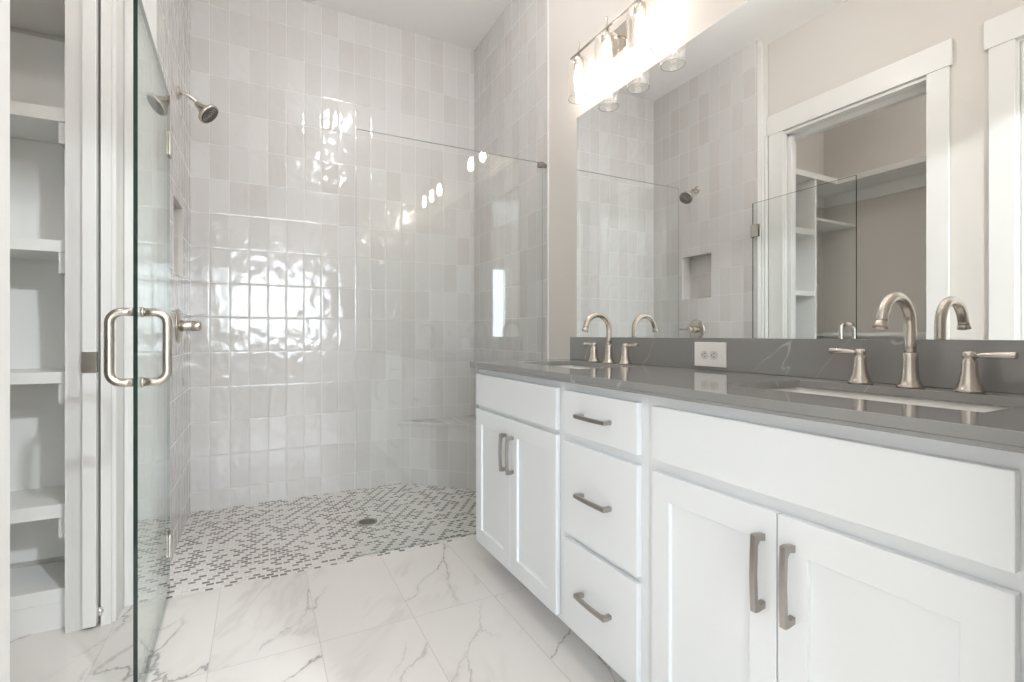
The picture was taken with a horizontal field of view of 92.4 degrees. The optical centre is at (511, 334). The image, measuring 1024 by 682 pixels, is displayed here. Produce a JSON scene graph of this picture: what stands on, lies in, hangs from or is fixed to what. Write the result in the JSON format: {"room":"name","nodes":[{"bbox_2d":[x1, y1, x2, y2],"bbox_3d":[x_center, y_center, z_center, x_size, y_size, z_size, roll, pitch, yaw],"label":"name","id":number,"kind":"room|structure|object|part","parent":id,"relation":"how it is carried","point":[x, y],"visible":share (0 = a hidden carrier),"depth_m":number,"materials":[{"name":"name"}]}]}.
{"room":"bathroom","nodes":[
{"label":"bathroom","id":0,"kind":"room"},
{"bbox_2d":[10,27,64,568],"bbox_3d":[-2.124,-0.552,1.838,0.900,3.180,0.090,0,0,-27],"label":"wall","id":1,"kind":"structure","parent":0,"point":[13,29],"depth_m":1.92,"materials":[{"name":"grey paint"}]},
{"bbox_2d":[144,0,190,562],"bbox_3d":[-1.693,-0.552,2.380,0.115,3.180,1.060,0,0,-27],"label":"wall","id":2,"kind":"structure","parent":0,"point":[169,21],"depth_m":2.51,"materials":[{"name":"tile"}]},
{"bbox_2d":[124,0,143,605],"bbox_3d":[-1.459,-0.552,1.897,0.060,3.180,0.012,0,0,-27],"label":"trim","id":3,"kind":"structure","parent":2,"relation":"attached to","point":[128,4],"depth_m":1.88,"materials":[{"name":"white wood"}]},
{"bbox_2d":[104,0,171,681],"bbox_3d":[-1.197,0.037,1.665,0.156,1.978,0.726,0,0,-27],"label":"shower door","id":4,"kind":"structure","parent":2,"relation":"attached to","point":[152,137],"depth_m":1.52,"materials":[{"name":"clear glass"}]},
{"bbox_3d":[-1.055,0.035,1.388,0.156,0.227,0.030,0,0,-27],"label":"handle","id":5,"kind":"part","parent":4,"relation":"part of","materials":[{"name":"silver metal"}]},
{"bbox_3d":[-1.201,0.037,1.652,0.010,1.978,0.707,0,0,-29],"label":"glass pane","id":6,"kind":"part","parent":4,"relation":"part of","materials":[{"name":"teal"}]},
{"bbox_2d":[173,193,182,278],"bbox_3d":[-1.666,-0.478,2.433,0.021,0.373,0.316,0,0,-27],"label":"shower niche","id":7,"kind":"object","parent":2,"relation":"attached to","point":[180,209],"depth_m":2.57,"materials":[{"name":"white tile"}]},
{"bbox_2d":[175,309,201,342],"bbox_3d":[-1.619,-0.044,2.472,0.100,0.168,0.205,0,0,-27],"label":"shower valve","id":8,"kind":"object","parent":2,"relation":"attached to","point":[181,325],"visible":1,"depth_m":2.43,"materials":[{"name":"silver metal"}]},
{"bbox_2d":[177,86,218,123],"bbox_3d":[-1.574,-1.151,2.464,0.173,0.156,0.109,0,0,-27],"label":"showerhead","id":9,"kind":"object","parent":2,"relation":"attached to","point":[207,113],"visible":1,"depth_m":2.46,"materials":[{"name":"silver metal"}]},
{"bbox_3d":[-1.609,-1.181,2.455,0.085,0.053,0.022,0,0,-35],"label":"arm","id":10,"kind":"part","parent":9,"relation":"part of","materials":[{"name":"silver metal"}]},
{"bbox_2d":[10,483,625,681],"bbox_3d":[-0.846,1.088,1.578,3.175,0.100,3.300,0,0,-27],"label":"floor","id":11,"kind":"structure","parent":0,"point":[451,611],"depth_m":1.84,"materials":[{"name":"stone"}]},
{"bbox_2d":[10,31,64,637],"bbox_3d":[-1.778,-0.071,1.800,0.315,2.218,0.290,0,0,-27],"label":"shelving unit","id":12,"kind":"object","parent":11,"relation":"on","point":[37,64],"visible":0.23,"depth_m":1.90,"materials":[{"name":"white paint"}]},
{"bbox_3d":[-1.767,-0.777,1.802,0.292,0.046,0.275,0,0,-27],"label":"shelf","id":13,"kind":"part","parent":12,"relation":"part of","materials":[{"name":"white paint"}]},
{"bbox_3d":[-1.767,-0.313,1.802,0.292,0.040,0.275,0,0,-27],"label":"shelf","id":14,"kind":"part","parent":12,"relation":"part of","materials":[{"name":"white paint"}]},
{"bbox_3d":[-1.767,0.151,1.802,0.292,0.040,0.275,0,0,-27],"label":"shelf","id":15,"kind":"part","parent":12,"relation":"part of","materials":[{"name":"white paint"}]},
{"bbox_3d":[-1.767,0.622,1.802,0.292,0.048,0.275,0,0,-27],"label":"shelf","id":16,"kind":"part","parent":12,"relation":"part of","materials":[{"name":"white paint"}]},
{"bbox_3d":[-1.767,0.920,1.802,0.292,0.048,0.275,0,0,-27],"label":"shelf","id":17,"kind":"part","parent":12,"relation":"part of","materials":[{"name":"white paint"}]},
{"bbox_2d":[356,518,376,525],"bbox_3d":[-0.804,1.037,2.723,0.112,0.005,0.112,0,0,-27],"label":"shower drain","id":18,"kind":"object","parent":11,"relation":"on","point":[366,521],"visible":1,"depth_m":2.71,"materials":[{"name":"grey metal"}]},
{"bbox_2d":[399,415,475,489],"bbox_3d":[-0.418,0.822,3.330,0.571,0.435,0.530,0,0,-27],"label":"shower bench","id":19,"kind":"object","parent":11,"relation":"on","point":[441,452],"visible":0.68,"depth_m":3.37,"materials":[{"name":"tile"}]},
{"bbox_3d":[-0.418,0.615,3.330,0.571,0.022,0.530,0,0,-27],"label":"seat","id":20,"kind":"part","parent":19,"relation":"part of","materials":[{"name":"tile"}]},
{"bbox_2d":[356,129,546,556],"bbox_3d":[-0.269,0.036,2.532,1.034,2.004,0.029,0,0,-27],"label":"glass panel","id":21,"kind":"object","parent":11,"relation":"on","point":[542,165],"visible":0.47,"depth_m":2.72,"materials":[{"name":"clear glass"}]},
{"bbox_2d":[476,369,564,622],"bbox_3d":[0.222,0.596,2.068,0.579,0.885,0.719,0,0,-27],"label":"base cabinet","id":22,"kind":"object","parent":11,"relation":"on","point":[520,434],"visible":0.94,"depth_m":1.87,"materials":[{"name":"white wood"}]},
{"bbox_3d":[-0.080,0.641,2.116,0.018,0.607,0.342,0,0,-27],"label":"door","id":23,"kind":"part","parent":22,"relation":"part of","materials":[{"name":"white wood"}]},
{"bbox_3d":[-0.038,0.473,1.977,0.034,0.152,0.012,0,0,-27],"label":"handle","id":24,"kind":"part","parent":22,"relation":"part of","materials":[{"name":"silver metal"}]},
{"bbox_3d":[-0.010,0.473,1.923,0.034,0.152,0.012,0,0,-27],"label":"handle","id":25,"kind":"part","parent":22,"relation":"part of","materials":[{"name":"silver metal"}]},
{"bbox_3d":[0.078,0.641,1.809,0.018,0.607,0.342,0,0,-27],"label":"door","id":26,"kind":"part","parent":22,"relation":"part of","materials":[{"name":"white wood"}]},
{"bbox_2d":[564,382,649,681],"bbox_3d":[0.478,0.596,1.568,0.579,0.885,0.402,0,0,-27],"label":"base cabinet","id":27,"kind":"object","parent":11,"relation":"on","point":[607,431],"visible":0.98,"depth_m":1.40,"materials":[{"name":"white wood"}]},
{"bbox_3d":[0.234,0.801,1.448,0.034,0.012,0.152,0,0,-27],"label":"handle","id":28,"kind":"part","parent":27,"relation":"part of","materials":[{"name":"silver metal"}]},
{"bbox_3d":[0.234,0.494,1.448,0.034,0.012,0.152,0,0,-27],"label":"handle","id":29,"kind":"part","parent":27,"relation":"part of","materials":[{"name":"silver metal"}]},
{"bbox_3d":[0.234,0.249,1.448,0.034,0.012,0.152,0,0,-27],"label":"handle","id":30,"kind":"part","parent":27,"relation":"part of","materials":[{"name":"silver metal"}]},
{"bbox_3d":[0.258,0.801,1.458,0.018,0.282,0.352,0,0,-27],"label":"drawer","id":31,"kind":"part","parent":27,"relation":"part of","materials":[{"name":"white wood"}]},
{"bbox_3d":[0.258,0.494,1.458,0.018,0.296,0.352,0,0,-27],"label":"drawer","id":32,"kind":"part","parent":27,"relation":"part of","materials":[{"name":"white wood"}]},
{"bbox_3d":[0.258,0.249,1.458,0.018,0.139,0.352,0,0,-27],"label":"drawer","id":33,"kind":"part","parent":27,"relation":"part of","materials":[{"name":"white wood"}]},
{"bbox_2d":[650,396,1023,681],"bbox_3d":[0.744,0.596,1.051,0.579,0.885,0.759,0,0,-27],"label":"base cabinet","id":34,"kind":"object","parent":11,"relation":"on","point":[783,549],"visible":1,"depth_m":0.87,"materials":[{"name":"white wood"}]},
{"bbox_3d":[0.440,0.644,1.102,0.018,0.601,0.338,0,0,-27],"label":"door","id":35,"kind":"part","parent":34,"relation":"part of","materials":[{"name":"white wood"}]},
{"bbox_2d":[470,359,1023,453],"bbox_3d":[0.490,0.138,1.565,0.566,0.028,1.909,0,0,-27],"label":"countertop","id":36,"kind":"structure","parent":34,"relation":"on","point":[1003,429],"depth_m":1.03,"materials":[{"name":"grey stone"}]},
{"bbox_2d":[551,365,598,368],"bbox_3d":[0.264,0.219,2.069,0.358,0.148,0.550,0,0,-27],"label":"sink","id":37,"kind":"object","parent":36,"relation":"in","point":[565,366],"visible":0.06,"depth_m":2.32,"materials":[{"name":"white ceramic"}]},
{"bbox_2d":[582,312,638,364],"bbox_3d":[0.372,0.013,2.120,0.170,0.221,0.366,0,0,-27],"label":"faucet","id":38,"kind":"object","parent":36,"relation":"on","point":[625,359],"visible":0.98,"depth_m":2.13,"materials":[{"name":"silver metal"}]},
{"bbox_3d":[0.374,0.079,2.242,0.053,0.088,0.053,0,0,-27],"label":"handle","id":39,"kind":"part","parent":38,"relation":"part of","materials":[{"name":"silver metal"}]},
{"bbox_3d":[0.376,0.013,2.122,0.163,0.221,0.055,0,0,-27],"label":"spout","id":40,"kind":"part","parent":38,"relation":"part of","materials":[{"name":"silver metal"}]},
{"bbox_3d":[0.473,0.079,2.050,0.053,0.088,0.053,0,0,-27],"label":"handle","id":41,"kind":"part","parent":38,"relation":"part of","materials":[{"name":"silver metal"}]},
{"bbox_3d":[0.492,0.042,2.013,0.016,0.015,0.067,0,0,-27],"label":"lever","id":42,"kind":"part","parent":38,"relation":"part of","materials":[{"name":"silver metal"}]},
{"bbox_2d":[770,387,1013,411],"bbox_3d":[0.775,0.219,1.072,0.358,0.148,0.550,0,0,-27],"label":"sink","id":43,"kind":"object","parent":36,"relation":"in","point":[856,395],"visible":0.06,"depth_m":1.15,"materials":[{"name":"white ceramic"}]},
{"bbox_2d":[828,292,1018,393],"bbox_3d":[0.883,0.013,1.125,0.170,0.221,0.366,0,0,-27],"label":"faucet","id":44,"kind":"object","parent":36,"relation":"on","point":[969,381],"visible":1,"depth_m":1.13,"materials":[{"name":"silver metal"}]},
{"bbox_3d":[0.866,0.042,1.285,0.016,0.015,0.067,0,0,-27],"label":"lever","id":45,"kind":"part","parent":44,"relation":"part of","materials":[{"name":"silver metal"}]},
{"bbox_3d":[0.885,0.079,1.248,0.053,0.088,0.053,0,0,-27],"label":"handle","id":46,"kind":"part","parent":44,"relation":"part of","materials":[{"name":"silver metal"}]},
{"bbox_3d":[0.886,0.013,1.127,0.163,0.221,0.055,0,0,-27],"label":"spout","id":47,"kind":"part","parent":44,"relation":"part of","materials":[{"name":"silver metal"}]},
{"bbox_3d":[0.984,0.079,1.056,0.053,0.088,0.053,0,0,-27],"label":"handle","id":48,"kind":"part","parent":44,"relation":"part of","materials":[{"name":"silver metal"}]},
{"bbox_3d":[1.002,0.042,1.019,0.016,0.015,0.067,0,0,-27],"label":"lever","id":49,"kind":"part","parent":44,"relation":"part of","materials":[{"name":"silver metal"}]},
{"bbox_3d":[0.482,0.466,0.964,0.034,0.153,0.012,0,0,-27],"label":"handle","id":50,"kind":"part","parent":34,"relation":"part of","materials":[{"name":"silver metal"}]},
{"bbox_3d":[0.510,0.466,0.910,0.034,0.153,0.012,0,0,-27],"label":"handle","id":51,"kind":"part","parent":34,"relation":"part of","materials":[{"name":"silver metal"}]},
{"bbox_3d":[0.595,0.644,0.800,0.018,0.601,0.334,0,0,-27],"label":"door","id":52,"kind":"part","parent":34,"relation":"part of","materials":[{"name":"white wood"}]},
{"bbox_2d":[191,0,473,511],"bbox_3d":[-1.164,-0.502,3.314,2.155,3.280,0.120,0,0,-27],"label":"wall","id":53,"kind":"structure","parent":0,"point":[332,261],"depth_m":3.20,"materials":[{"name":"tile"}]},
{"bbox_2d":[300,0,511,49],"bbox_3d":[0.015,-2.192,-0.358,5.500,0.100,7.850,0,0,-27],"label":"ceiling","id":54,"kind":"structure","parent":0,"point":[463,23],"depth_m":3.28,"materials":[{"name":"white paint"}]},
{"bbox_2d":[474,0,933,415],"bbox_3d":[0.504,-0.502,2.293,0.120,3.280,3.220,0,0,-27],"label":"wall","id":55,"kind":"structure","parent":0,"point":[510,62],"depth_m":2.86,"materials":[{"name":"tile"}]},
{"bbox_2d":[547,0,548,358],"bbox_3d":[0.210,-0.552,2.749,0.026,3.180,0.010,0,0,-27],"label":"trim","id":56,"kind":"structure","parent":55,"relation":"attached to","point":[547,0],"depth_m":2.74,"materials":[{"name":"white wood"}]},
{"bbox_2d":[567,0,653,103],"bbox_3d":[0.429,-1.247,2.142,0.148,0.270,0.550,0,0,-27],"label":"vanity light","id":57,"kind":"object","parent":55,"relation":"attached to","point":[620,39],"visible":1,"depth_m":2.12,"materials":[{"name":"glass"}]},
{"bbox_2d":[567,42,589,103],"bbox_3d":[0.316,-1.247,2.320,0.107,0.270,0.107,0,0,-27],"label":"shade","id":58,"kind":"object","parent":57,"relation":"attached to","point":[578,59],"depth_m":2.30,"materials":[{"name":"clear glass"}]},
{"bbox_2d":[594,16,618,84],"bbox_3d":[0.411,-1.247,2.133,0.107,0.270,0.107,0,0,-27],"label":"shade","id":59,"kind":"object","parent":57,"relation":"attached to","point":[606,37],"depth_m":2.12,"materials":[{"name":"clear glass"}]},
{"bbox_3d":[0.445,-1.325,2.151,0.074,0.028,0.012,0,0,-27],"label":"arm","id":60,"kind":"part","parent":57,"relation":"part of","materials":[{"name":"silver metal"}]},
{"bbox_3d":[0.486,-1.307,2.171,0.021,0.120,0.110,0,0,-27],"label":"wall plate","id":61,"kind":"part","parent":57,"relation":"part of","materials":[{"name":"silver metal"}]},
{"bbox_2d":[626,0,653,60],"bbox_3d":[0.507,-1.247,1.946,0.107,0.270,0.107,0,0,-27],"label":"shade","id":62,"kind":"object","parent":57,"relation":"attached to","point":[639,6],"depth_m":1.93,"materials":[{"name":"clear glass"}]},
{"bbox_2d":[570,337,1023,393],"bbox_3d":[0.737,0.068,1.682,0.020,0.112,1.891,0,0,-27],"label":"backsplash","id":63,"kind":"structure","parent":55,"relation":"attached to","point":[939,360],"depth_m":1.37,"materials":[{"name":"grey stone"}]},
{"bbox_2d":[695,342,726,367],"bbox_3d":[0.696,0.069,1.728,0.010,0.086,0.135,0,0,-27],"label":"electrical outlet","id":64,"kind":"object","parent":63,"relation":"attached to","point":[710,354],"visible":1,"depth_m":1.72,"materials":[{"name":"white plastic"}]},
{"bbox_2d":[701,351,708,358],"bbox_3d":[0.684,0.071,1.744,0.003,0.029,0.033,0,0,-27],"label":"receptacle","id":65,"kind":"object","parent":64,"relation":"attached to","point":[704,354],"depth_m":1.74,"materials":[{"name":"white plastic"}]},
{"bbox_2d":[710,351,717,358],"bbox_3d":[0.702,0.071,1.710,0.003,0.029,0.033,0,0,-27],"label":"receptacle","id":66,"kind":"object","parent":64,"relation":"attached to","point":[713,354],"depth_m":1.71,"materials":[{"name":"white plastic"}]},
{"bbox_2d":[577,0,1023,339],"bbox_3d":[0.734,-0.544,1.705,0.006,1.110,1.764,0,0,-27],"label":"mirror","id":67,"kind":"object","parent":55,"relation":"attached to","point":[792,167],"visible":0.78,"depth_m":1.43,"materials":[{"name":"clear mirror"}]},
{"bbox_3d":[-2.167,-0.552,0.827,0.100,3.180,1.850,0,0,-27],"label":"wall","id":68,"kind":"structure","parent":0,"visible":0},
{"bbox_2d":[10,0,64,37],"bbox_3d":[-1.734,-1.159,1.056,0.876,0.134,1.653,0,0,-27],"label":"closet shelf","id":69,"kind":"object","parent":68,"relation":"attached to","point":[41,16],"visible":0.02,"depth_m":1.83,"materials":[{"name":"white paint"}]},
{"bbox_3d":[-1.307,-0.552,1.364,0.120,3.180,3.220,0,0,-27],"label":"wall","id":70,"kind":"structure","parent":0,"visible":0},
{"bbox_2d":[0,0,123,681],"bbox_3d":[-1.244,-0.281,1.402,0.019,2.637,1.086,0,0,-27],"label":"trim","id":71,"kind":"structure","parent":70,"relation":"attached to","point":[117,5],"depth_m":1.77,"materials":[{"name":"white paint"}]},
{"bbox_2d":[65,0,111,632],"bbox_3d":[-1.308,-0.208,1.366,0.128,2.492,0.875,0,0,-27],"label":"trim","id":72,"kind":"structure","parent":70,"relation":"attached to","point":[73,8],"depth_m":1.72,"materials":[{"name":"white wood"}]},
{"bbox_2d":[81,0,103,628],"bbox_3d":[-1.643,-0.198,2.053,0.057,2.448,0.747,0,0,-27],"label":"door","id":73,"kind":"structure","parent":70,"relation":"in","point":[92,610],"depth_m":1.72,"materials":[{"name":"white wood"}]},
{"bbox_3d":[-1.486,0.097,1.728,0.040,0.073,0.026,0,0,-27],"label":"edge pull","id":74,"kind":"part","parent":73,"relation":"part of","materials":[{"name":"silver metal"}]}
]}

